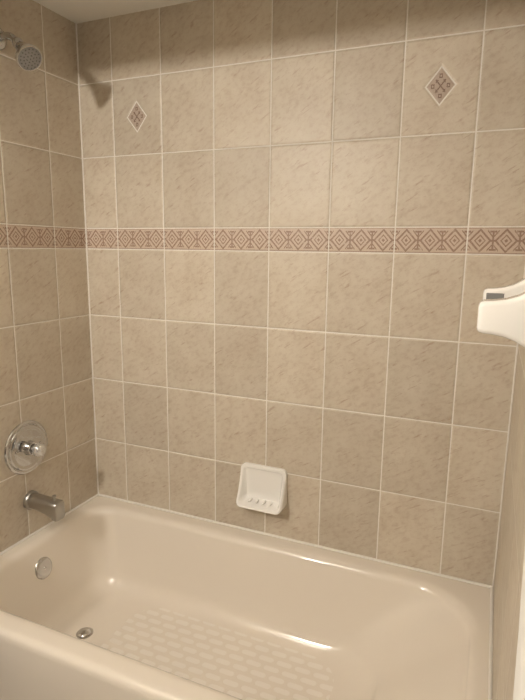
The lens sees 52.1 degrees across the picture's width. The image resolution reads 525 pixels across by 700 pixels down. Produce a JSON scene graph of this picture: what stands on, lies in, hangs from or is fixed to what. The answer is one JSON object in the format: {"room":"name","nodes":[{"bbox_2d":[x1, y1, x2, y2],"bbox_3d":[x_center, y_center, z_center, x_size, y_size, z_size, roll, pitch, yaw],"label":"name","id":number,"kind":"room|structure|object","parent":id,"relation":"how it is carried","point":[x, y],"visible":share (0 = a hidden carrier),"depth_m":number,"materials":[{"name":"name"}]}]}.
{"room":"bathroom","nodes":[
{"label":"bathroom","id":0,"kind":"room"},
{"bbox_2d":[0,0,97,551],"bbox_3d":[-0.979,-0.133,1.519,0.100,2.420,1.300,5,12,23],"label":"tiled wall","id":1,"kind":"structure","parent":0,"point":[45,366],"depth_m":1.86,"materials":[{"name":"tile"}]},
{"bbox_2d":[0,28,42,70],"bbox_3d":[-0.735,-0.900,1.590,0.178,0.144,0.076,7,12,28],"label":"shower head","id":2,"kind":"object","parent":1,"relation":"attached to","point":[28,57],"visible":1,"depth_m":1.57},
{"bbox_2d":[4,420,47,474],"bbox_3d":[-0.789,0.342,1.854,0.074,0.188,0.188,5,12,23],"label":"valve","id":3,"kind":"object","parent":1,"relation":"attached to","point":[25,449],"visible":1,"depth_m":1.84,"materials":[{"name":"silver metal"}]},
{"bbox_2d":[23,490,64,521],"bbox_3d":[-0.761,0.542,1.879,0.140,0.090,0.066,5,12,23],"label":"tub spout","id":4,"kind":"object","parent":1,"relation":"attached to","point":[53,507],"visible":1,"depth_m":1.86,"materials":[{"name":"grey metal"}]},
{"bbox_2d":[33,0,196,23],"bbox_3d":[-0.133,-1.159,1.204,1.524,0.267,0.860,5,12,23],"label":"ceiling","id":5,"kind":"structure","parent":0,"point":[78,11],"depth_m":1.78,"materials":[{"name":"white paint"}]},
{"bbox_2d":[77,0,524,585],"bbox_3d":[0.043,-0.180,1.837,1.724,2.420,0.100,5,12,23],"label":"tiled wall","id":6,"kind":"structure","parent":0,"point":[305,230],"depth_m":1.72,"materials":[{"name":"tile"}]},
{"bbox_2d":[236,462,287,514],"bbox_3d":[-0.006,0.487,1.891,0.176,0.148,0.066,5,12,23],"label":"soap dish","id":7,"kind":"object","parent":6,"relation":"attached to","point":[262,488],"visible":1,"depth_m":1.90,"materials":[{"name":"white ceramic"}]},
{"bbox_2d":[0,23,524,699],"bbox_3d":[-0.126,-0.151,1.441,1.526,1.801,0.761,5,12,23],"label":"trim","id":8,"kind":"structure","parent":6,"relation":"attached to","point":[490,675],"depth_m":1.87,"materials":[{"name":"white"}]},
{"bbox_2d":[492,344,524,699],"bbox_3d":[0.512,0.004,0.890,0.100,2.420,1.300,5,12,23],"label":"tiled wall","id":9,"kind":"structure","parent":0,"point":[508,579],"depth_m":1.12,"materials":[{"name":"tile"}]},
{"bbox_2d":[477,278,524,347],"bbox_3d":[0.351,-0.045,0.745,0.095,0.132,0.062,5,12,23],"label":"post","id":10,"kind":"object","parent":9,"relation":"attached to","point":[501,311],"visible":1,"depth_m":0.71,"materials":[{"name":"white ceramic"}]},
{"bbox_2d":[513,547,524,699],"bbox_3d":[0.228,0.376,0.463,0.032,0.881,0.701,5,12,23],"label":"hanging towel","id":11,"kind":"object","parent":10,"relation":"hanging from","point":[519,688],"visible":1,"depth_m":0.47,"materials":[{"name":"white fabric"}]},
{"bbox_3d":[-0.507,1.256,0.846,1.724,0.050,2.800,5,12,23],"label":"floor","id":12,"kind":"structure","parent":0,"visible":0},
{"bbox_2d":[0,496,489,699],"bbox_3d":[-0.141,0.906,1.637,1.518,0.356,0.759,5,12,23],"label":"bathtub","id":13,"kind":"object","parent":12,"relation":"on","point":[103,598],"visible":0.96,"depth_m":1.77,"materials":[{"name":"ceramic"}]}
]}

